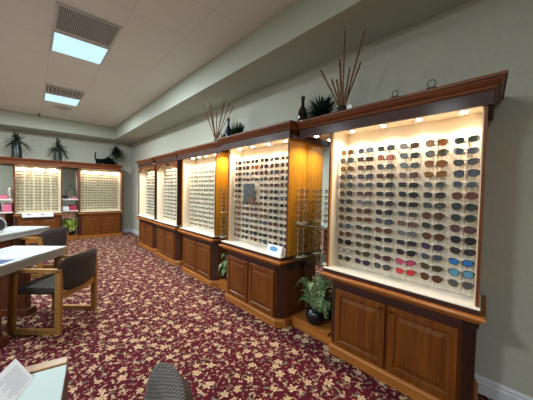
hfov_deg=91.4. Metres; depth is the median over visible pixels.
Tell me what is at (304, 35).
ceiling soffit
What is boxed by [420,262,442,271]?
sunglasses
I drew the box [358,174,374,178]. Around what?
sunglasses
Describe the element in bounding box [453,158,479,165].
sunglasses
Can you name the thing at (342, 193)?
sunglasses
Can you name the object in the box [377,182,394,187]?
sunglasses
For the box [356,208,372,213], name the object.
sunglasses
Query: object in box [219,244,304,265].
countertop
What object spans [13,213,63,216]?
countertop
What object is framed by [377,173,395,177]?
sunglasses
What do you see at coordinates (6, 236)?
desk
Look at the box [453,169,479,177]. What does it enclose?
sunglasses
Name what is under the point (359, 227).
sunglasses
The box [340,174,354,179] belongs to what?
sunglasses
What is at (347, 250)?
sunglasses
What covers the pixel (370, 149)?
sunglasses
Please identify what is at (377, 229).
sunglasses
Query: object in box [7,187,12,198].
stand
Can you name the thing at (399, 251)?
sunglasses
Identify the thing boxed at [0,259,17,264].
brochure
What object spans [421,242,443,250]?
sunglasses
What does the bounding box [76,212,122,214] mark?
countertop
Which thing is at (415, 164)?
sunglasses
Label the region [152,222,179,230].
countertop
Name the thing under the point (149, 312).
floor
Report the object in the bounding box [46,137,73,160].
plant
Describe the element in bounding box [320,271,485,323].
countertop
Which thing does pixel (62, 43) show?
recessed light
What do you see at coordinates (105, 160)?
cat figurine
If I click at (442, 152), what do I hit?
sunglasses
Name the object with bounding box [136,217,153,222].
countertop
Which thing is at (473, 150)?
sunglasses
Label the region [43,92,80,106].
recessed light
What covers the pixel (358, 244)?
sunglasses
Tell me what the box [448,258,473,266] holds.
sunglasses
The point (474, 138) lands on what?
sunglasses
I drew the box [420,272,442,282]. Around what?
sunglasses
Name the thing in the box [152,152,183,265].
display cabinet
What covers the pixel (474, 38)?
wall
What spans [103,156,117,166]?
artificial plant
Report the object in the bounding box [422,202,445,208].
sunglasses
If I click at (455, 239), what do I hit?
sunglasses
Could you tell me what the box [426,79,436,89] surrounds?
stand
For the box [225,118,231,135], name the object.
wine bottle
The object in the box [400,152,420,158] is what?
sunglasses
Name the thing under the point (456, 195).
sunglasses
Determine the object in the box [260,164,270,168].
sunglasses
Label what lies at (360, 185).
sunglasses
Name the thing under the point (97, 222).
display cabinet
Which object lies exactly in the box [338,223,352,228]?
sunglasses
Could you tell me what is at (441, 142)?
sunglasses
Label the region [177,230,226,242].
countertop
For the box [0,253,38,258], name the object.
brochure
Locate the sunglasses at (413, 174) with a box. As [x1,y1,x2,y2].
[399,172,419,177]
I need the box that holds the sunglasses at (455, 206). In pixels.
[451,203,477,211]
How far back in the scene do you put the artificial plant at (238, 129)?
3.65 m
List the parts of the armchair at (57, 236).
frame, backrest, frame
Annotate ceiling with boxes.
[0,0,294,126]
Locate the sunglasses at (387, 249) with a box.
[375,245,393,251]
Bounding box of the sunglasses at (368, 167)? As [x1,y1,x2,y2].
[358,165,374,170]
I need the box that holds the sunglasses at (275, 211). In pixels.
[269,209,277,213]
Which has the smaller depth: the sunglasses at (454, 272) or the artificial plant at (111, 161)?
the sunglasses at (454, 272)
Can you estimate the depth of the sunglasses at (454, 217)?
1.78 m
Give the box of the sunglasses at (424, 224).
[422,222,444,229]
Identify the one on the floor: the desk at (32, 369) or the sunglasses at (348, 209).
the desk at (32, 369)
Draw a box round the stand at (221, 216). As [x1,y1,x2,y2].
[221,216,226,237]
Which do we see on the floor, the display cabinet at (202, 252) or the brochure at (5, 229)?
the display cabinet at (202, 252)
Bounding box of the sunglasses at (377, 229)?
[375,227,392,233]
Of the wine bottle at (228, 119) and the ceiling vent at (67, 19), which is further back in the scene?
the wine bottle at (228, 119)
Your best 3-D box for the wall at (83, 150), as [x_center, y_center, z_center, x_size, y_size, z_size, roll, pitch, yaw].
[-7.282,-0.564,6.609,7.260,3.379,0.120,0,2,-42]
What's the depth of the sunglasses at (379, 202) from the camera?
2.17 m
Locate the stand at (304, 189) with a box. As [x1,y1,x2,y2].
[297,189,307,223]
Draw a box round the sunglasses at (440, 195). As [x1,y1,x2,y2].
[423,192,445,198]
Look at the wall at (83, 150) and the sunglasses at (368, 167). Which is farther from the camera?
the wall at (83, 150)
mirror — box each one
[0,164,12,226]
[0,217,6,232]
[62,168,75,232]
[303,137,331,323]
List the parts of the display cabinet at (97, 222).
panel, corner post, display rod, display rod, door, door, panel, corner post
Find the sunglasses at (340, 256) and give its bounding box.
[338,254,351,260]
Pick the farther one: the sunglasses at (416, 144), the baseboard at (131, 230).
the baseboard at (131, 230)
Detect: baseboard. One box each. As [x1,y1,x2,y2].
[122,228,138,235]
[475,373,532,399]
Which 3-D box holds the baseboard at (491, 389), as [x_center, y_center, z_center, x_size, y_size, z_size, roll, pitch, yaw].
[2.784,1.475,0.705,0.018,0.130,3.600,0,2,-42]
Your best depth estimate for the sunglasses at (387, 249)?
2.18 m
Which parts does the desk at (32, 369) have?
edge trim, leg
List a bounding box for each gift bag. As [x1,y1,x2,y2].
[0,195,7,198]
[69,205,76,209]
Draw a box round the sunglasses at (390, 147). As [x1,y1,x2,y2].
[377,145,395,151]
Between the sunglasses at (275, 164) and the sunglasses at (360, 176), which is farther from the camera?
the sunglasses at (275, 164)
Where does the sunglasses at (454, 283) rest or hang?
on the display cabinet at (414, 335)
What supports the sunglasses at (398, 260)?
on the display cabinet at (414, 335)
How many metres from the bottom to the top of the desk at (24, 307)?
0.765 m
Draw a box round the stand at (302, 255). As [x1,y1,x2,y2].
[296,228,306,257]
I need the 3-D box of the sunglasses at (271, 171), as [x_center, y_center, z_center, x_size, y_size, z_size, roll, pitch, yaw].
[0.108,-0.327,3.073,0.063,0.054,0.151,0,2,-42]
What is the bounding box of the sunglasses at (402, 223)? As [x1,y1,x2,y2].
[397,220,418,226]
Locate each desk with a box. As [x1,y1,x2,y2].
[0,226,49,248]
[0,246,66,347]
[24,356,67,399]
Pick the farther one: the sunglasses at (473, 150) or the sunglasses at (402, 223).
the sunglasses at (402, 223)
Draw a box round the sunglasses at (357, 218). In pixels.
[356,217,372,221]
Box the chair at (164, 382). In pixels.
[144,362,192,399]
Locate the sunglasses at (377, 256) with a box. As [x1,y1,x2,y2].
[374,253,390,260]
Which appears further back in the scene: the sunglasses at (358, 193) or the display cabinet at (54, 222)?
the display cabinet at (54, 222)
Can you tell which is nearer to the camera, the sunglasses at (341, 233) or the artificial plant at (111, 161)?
the sunglasses at (341, 233)
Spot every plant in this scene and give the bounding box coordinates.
[2,130,33,157]
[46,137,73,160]
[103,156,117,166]
[216,122,247,145]
[297,95,346,120]
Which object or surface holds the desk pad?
on the desk at (32, 369)
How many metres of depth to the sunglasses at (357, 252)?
2.32 m
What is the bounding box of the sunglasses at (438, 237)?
[422,232,445,240]
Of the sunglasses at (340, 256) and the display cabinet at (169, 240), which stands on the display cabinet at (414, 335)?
the sunglasses at (340, 256)
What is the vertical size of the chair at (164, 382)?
0.783 m
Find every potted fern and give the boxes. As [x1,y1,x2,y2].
[62,218,77,234]
[219,254,226,280]
[296,276,331,324]
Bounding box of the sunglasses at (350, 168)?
[340,166,353,171]
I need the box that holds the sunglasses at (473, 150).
[453,147,479,154]
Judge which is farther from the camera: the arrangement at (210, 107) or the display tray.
the display tray
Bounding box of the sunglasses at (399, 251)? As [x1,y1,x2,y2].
[396,249,416,256]
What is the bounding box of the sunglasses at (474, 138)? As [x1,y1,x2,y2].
[454,135,480,144]
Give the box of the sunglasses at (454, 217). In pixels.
[450,214,476,222]
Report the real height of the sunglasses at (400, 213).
0.042 m
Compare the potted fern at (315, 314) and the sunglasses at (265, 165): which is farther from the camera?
the sunglasses at (265, 165)
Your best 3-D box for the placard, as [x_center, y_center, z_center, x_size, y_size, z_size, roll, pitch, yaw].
[-0.212,-0.091,3.429,0.065,0.250,0.225,0,2,-42]
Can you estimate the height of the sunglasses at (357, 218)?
0.039 m
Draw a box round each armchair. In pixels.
[6,248,97,334]
[9,227,67,277]
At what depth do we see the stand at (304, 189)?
2.86 m
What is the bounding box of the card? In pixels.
[266,243,284,256]
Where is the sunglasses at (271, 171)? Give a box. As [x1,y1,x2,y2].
[270,170,280,174]
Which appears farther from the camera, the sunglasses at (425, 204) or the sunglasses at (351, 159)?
the sunglasses at (351, 159)
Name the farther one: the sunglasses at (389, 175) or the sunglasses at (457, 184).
the sunglasses at (389, 175)
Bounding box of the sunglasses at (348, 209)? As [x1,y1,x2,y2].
[339,207,353,211]
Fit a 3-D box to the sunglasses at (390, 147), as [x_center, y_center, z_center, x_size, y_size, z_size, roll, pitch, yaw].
[1.017,-0.433,2.192,0.064,0.046,0.147,0,1,-42]
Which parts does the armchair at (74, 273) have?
seat rail, frame, frame, backrest, seat rail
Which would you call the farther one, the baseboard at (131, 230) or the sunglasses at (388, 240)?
the baseboard at (131, 230)
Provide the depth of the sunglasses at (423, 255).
1.92 m
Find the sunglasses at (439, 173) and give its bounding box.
[424,171,446,177]
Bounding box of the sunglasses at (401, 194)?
[398,191,418,197]
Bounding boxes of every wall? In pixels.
[0,128,131,232]
[131,0,532,396]
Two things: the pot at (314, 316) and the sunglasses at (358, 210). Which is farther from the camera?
the pot at (314, 316)
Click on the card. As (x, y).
(274, 250)
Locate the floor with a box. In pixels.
[0,232,492,399]
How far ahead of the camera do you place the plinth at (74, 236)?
7.52 m
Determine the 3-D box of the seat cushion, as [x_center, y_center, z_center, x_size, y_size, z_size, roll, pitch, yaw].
[-2.365,0.927,2.915,0.455,0.085,0.522,1,2,-2]
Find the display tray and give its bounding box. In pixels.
[22,212,53,217]
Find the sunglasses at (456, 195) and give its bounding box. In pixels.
[451,192,478,199]
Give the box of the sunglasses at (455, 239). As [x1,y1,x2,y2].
[450,236,476,244]
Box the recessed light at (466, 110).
[457,109,470,113]
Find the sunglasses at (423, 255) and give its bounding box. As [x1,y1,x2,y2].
[420,253,443,260]
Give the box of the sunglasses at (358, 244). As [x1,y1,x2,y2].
[355,242,370,247]
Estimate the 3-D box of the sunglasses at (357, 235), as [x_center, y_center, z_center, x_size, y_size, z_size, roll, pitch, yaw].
[0.882,0.328,2.348,0.063,0.040,0.153,0,2,-42]
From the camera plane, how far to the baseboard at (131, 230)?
8.80 m
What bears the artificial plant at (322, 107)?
on the display cabinet at (414, 335)
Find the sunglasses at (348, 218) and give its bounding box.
[339,215,353,220]
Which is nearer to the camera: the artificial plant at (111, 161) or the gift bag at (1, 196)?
the gift bag at (1, 196)
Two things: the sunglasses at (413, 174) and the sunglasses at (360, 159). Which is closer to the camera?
the sunglasses at (413, 174)
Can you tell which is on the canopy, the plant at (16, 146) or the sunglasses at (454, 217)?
the plant at (16, 146)
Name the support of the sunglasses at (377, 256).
on the display cabinet at (414, 335)
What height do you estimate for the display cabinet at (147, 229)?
2.226 m
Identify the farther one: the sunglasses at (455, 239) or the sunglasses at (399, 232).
the sunglasses at (399, 232)
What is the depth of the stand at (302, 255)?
2.87 m
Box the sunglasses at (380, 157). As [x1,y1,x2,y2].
[377,154,395,160]
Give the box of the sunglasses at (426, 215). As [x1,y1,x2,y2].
[422,212,445,219]
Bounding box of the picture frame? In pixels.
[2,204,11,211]
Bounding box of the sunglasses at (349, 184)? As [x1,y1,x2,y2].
[339,182,354,187]
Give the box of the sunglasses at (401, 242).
[396,240,417,246]
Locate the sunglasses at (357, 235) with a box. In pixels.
[355,234,372,238]
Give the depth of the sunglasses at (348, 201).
2.44 m
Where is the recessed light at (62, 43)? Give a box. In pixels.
[50,30,109,64]
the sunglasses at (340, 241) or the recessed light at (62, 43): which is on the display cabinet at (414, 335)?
the sunglasses at (340, 241)
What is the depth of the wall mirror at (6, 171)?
6.88 m
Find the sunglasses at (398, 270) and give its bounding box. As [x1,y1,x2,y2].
[396,268,415,275]
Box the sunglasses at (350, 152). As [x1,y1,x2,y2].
[341,149,355,155]
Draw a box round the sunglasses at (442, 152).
[425,149,448,157]
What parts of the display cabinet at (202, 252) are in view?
edge trim, panel, door, display rod, display rod, crown moulding, display rod, door, display rod, display rod, edge trim, corner post, panel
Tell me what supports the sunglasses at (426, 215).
on the display cabinet at (414, 335)
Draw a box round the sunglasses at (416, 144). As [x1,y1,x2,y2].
[399,142,420,148]
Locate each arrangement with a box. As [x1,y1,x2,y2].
[203,101,232,140]
[320,30,365,110]
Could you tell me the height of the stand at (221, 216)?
0.320 m
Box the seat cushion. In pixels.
[17,273,54,294]
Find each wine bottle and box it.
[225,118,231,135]
[298,96,306,133]
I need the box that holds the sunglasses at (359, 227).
[355,225,372,230]
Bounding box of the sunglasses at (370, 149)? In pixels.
[358,147,374,153]
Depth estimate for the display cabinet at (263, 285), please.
3.08 m
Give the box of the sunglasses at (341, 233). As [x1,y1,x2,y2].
[339,231,352,236]
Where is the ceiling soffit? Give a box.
[0,0,471,143]
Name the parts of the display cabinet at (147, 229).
door, crown moulding, door, display rod, edge trim, corner post, panel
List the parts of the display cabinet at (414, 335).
low plinth, edge trim, panel, corner post, display rod, door, display rod, display rod, roof panel, crown moulding, display rod, door, display rod, display rod, corner post, edge trim, panel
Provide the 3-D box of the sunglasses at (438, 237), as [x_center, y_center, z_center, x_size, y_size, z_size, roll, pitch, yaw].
[1.250,0.272,1.940,0.064,0.053,0.151,-1,3,-42]
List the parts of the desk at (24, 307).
leg panel, leg panel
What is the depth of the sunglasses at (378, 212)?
2.18 m
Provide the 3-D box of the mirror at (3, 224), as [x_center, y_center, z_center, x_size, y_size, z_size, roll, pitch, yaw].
[-4.204,0.382,4.045,0.215,0.259,0.160,2,2,11]
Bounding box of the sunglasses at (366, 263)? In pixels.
[355,258,371,265]
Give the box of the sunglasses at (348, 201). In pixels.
[340,199,353,203]
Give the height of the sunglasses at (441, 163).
0.056 m
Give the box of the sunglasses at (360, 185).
[357,182,373,187]
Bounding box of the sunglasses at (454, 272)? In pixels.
[448,268,474,278]
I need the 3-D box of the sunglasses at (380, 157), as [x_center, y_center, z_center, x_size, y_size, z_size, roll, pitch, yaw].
[1.015,-0.356,2.195,0.063,0.048,0.147,0,2,-42]
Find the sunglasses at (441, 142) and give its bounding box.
[425,139,448,146]
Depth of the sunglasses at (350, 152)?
2.42 m
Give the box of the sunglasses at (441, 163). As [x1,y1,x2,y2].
[424,160,447,167]
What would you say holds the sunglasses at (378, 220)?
on the display cabinet at (414, 335)
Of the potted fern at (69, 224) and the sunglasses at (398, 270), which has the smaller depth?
the sunglasses at (398, 270)
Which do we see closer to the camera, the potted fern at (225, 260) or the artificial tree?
the potted fern at (225, 260)
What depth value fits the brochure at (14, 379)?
0.97 m
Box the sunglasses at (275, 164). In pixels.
[271,163,279,167]
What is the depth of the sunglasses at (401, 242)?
2.05 m
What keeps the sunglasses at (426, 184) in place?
on the display cabinet at (414, 335)
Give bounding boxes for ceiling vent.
[44,83,85,99]
[53,1,121,47]
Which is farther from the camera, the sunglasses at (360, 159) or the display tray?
the display tray
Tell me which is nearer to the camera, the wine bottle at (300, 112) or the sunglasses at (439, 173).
the sunglasses at (439, 173)
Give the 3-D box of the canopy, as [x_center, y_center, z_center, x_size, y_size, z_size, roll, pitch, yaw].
[-7.124,-1.005,6.278,6.455,0.164,0.542,0,2,-42]
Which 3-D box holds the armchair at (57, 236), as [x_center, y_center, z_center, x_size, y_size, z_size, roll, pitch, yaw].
[-3.925,0.874,4.552,0.612,0.784,0.610,1,2,-2]
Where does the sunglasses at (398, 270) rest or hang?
on the display cabinet at (414, 335)
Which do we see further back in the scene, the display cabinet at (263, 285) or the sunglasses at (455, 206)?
the display cabinet at (263, 285)
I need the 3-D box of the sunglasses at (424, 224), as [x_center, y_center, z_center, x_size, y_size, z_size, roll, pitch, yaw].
[1.247,0.195,1.943,0.063,0.050,0.147,0,2,-42]
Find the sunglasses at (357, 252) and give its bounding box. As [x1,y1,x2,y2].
[355,250,371,256]
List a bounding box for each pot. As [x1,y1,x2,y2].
[67,228,74,234]
[306,306,324,324]
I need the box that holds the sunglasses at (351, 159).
[340,157,355,163]
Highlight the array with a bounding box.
[16,170,116,210]
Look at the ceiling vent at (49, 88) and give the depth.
5.09 m
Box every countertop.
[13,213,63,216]
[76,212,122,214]
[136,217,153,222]
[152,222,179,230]
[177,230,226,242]
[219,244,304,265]
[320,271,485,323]
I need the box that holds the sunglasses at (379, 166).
[377,164,395,169]
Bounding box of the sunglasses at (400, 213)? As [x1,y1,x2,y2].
[397,211,418,216]
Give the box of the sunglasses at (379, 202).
[376,200,394,205]
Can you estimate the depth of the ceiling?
3.54 m
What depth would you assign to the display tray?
6.89 m
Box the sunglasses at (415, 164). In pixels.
[400,162,420,167]
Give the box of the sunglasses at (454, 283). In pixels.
[447,279,473,289]
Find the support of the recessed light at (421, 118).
attached to the display cabinet at (414, 335)
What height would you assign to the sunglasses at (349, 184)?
0.055 m
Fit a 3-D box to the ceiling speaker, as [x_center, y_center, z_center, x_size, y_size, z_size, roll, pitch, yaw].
[-4.823,-2.175,6.157,0.340,0.021,0.340,0,2,-42]
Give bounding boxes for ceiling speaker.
[54,105,71,110]
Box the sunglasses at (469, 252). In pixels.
[450,247,475,255]
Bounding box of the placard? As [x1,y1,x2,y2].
[243,183,254,202]
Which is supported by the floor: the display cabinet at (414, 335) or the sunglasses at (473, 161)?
the display cabinet at (414, 335)
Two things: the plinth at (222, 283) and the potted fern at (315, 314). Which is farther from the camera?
the plinth at (222, 283)
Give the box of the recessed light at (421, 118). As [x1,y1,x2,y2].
[414,117,424,120]
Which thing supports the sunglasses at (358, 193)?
on the display cabinet at (414, 335)
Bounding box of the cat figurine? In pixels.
[94,152,109,163]
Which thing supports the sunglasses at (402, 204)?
on the display cabinet at (414, 335)
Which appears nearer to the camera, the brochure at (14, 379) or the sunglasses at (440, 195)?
the brochure at (14, 379)
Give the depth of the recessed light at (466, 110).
1.77 m
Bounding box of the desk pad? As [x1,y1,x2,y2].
[17,364,66,399]
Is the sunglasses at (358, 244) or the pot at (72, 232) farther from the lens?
the pot at (72, 232)
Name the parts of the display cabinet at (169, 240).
door, crown moulding, door, display rod, edge trim, corner post, panel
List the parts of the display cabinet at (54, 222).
panel, display rod, door, display rod, display rod, display rod, door, display rod, panel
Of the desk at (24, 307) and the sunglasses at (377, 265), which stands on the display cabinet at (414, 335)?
the sunglasses at (377, 265)
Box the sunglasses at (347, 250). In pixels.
[338,247,352,252]
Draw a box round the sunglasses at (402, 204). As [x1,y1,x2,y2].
[398,202,419,206]
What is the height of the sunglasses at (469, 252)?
0.046 m
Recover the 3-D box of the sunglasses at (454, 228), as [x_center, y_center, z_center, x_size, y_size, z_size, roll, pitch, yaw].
[1.368,0.202,1.809,0.064,0.053,0.151,-1,4,-42]
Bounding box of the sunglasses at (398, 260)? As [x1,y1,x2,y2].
[396,258,415,265]
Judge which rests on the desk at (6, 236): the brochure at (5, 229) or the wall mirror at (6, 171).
the brochure at (5, 229)
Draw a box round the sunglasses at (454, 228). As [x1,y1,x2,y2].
[449,225,475,233]
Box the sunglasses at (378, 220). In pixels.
[376,218,393,224]
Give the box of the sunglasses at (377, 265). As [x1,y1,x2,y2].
[374,262,390,270]
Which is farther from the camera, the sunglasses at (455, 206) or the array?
the array
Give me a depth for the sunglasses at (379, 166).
2.17 m
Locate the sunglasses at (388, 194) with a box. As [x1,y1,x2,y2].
[376,192,394,196]
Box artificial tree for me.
[109,146,124,162]
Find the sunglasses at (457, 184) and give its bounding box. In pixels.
[452,181,478,187]
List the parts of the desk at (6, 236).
leg panel, leg panel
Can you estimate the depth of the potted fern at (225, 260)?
3.89 m
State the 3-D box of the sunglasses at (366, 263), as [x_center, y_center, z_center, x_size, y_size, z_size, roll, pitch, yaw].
[0.877,0.558,2.355,0.064,0.050,0.147,0,2,-42]
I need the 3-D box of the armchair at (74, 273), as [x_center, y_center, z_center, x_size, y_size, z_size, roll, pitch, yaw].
[-2.314,0.963,2.918,0.612,0.784,0.610,1,2,-2]
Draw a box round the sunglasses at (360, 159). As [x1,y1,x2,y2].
[357,157,374,161]
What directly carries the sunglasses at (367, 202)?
on the display cabinet at (414, 335)
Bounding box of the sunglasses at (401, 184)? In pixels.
[398,182,419,187]
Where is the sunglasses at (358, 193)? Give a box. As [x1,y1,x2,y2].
[356,192,373,195]
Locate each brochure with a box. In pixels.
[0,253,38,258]
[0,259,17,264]
[0,358,33,399]
[3,229,23,230]
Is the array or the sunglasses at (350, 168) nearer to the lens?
the sunglasses at (350, 168)
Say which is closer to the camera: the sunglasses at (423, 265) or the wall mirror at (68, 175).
the sunglasses at (423, 265)
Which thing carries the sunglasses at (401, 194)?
on the display cabinet at (414, 335)
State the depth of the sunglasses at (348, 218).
2.45 m
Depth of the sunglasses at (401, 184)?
2.04 m
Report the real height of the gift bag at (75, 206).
0.130 m
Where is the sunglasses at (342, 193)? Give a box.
[340,191,353,195]
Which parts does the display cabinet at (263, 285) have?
edge trim, panel, door, display rod, display rod, display rod, crown moulding, door, display rod, display rod, corner post, edge trim, panel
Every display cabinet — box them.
[13,163,63,243]
[76,167,122,238]
[135,158,156,252]
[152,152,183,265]
[174,141,227,286]
[216,120,315,327]
[292,69,508,399]
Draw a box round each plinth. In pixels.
[68,233,77,239]
[217,279,226,291]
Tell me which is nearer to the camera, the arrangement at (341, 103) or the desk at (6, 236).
the arrangement at (341, 103)
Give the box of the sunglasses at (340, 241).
[338,238,351,244]
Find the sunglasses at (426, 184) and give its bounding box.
[423,182,446,187]
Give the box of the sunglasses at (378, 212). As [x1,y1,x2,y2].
[375,209,393,214]
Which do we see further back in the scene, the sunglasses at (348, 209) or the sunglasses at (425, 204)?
the sunglasses at (348, 209)
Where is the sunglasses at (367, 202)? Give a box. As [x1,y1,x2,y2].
[356,200,373,204]
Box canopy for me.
[0,156,122,170]
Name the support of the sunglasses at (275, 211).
on the display cabinet at (263, 285)
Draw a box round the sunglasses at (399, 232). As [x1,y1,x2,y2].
[397,230,417,236]
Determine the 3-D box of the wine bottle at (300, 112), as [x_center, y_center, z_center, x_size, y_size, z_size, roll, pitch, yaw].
[0.389,-0.910,2.799,0.104,0.403,0.104,0,2,-42]
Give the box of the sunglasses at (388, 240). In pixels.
[374,237,393,242]

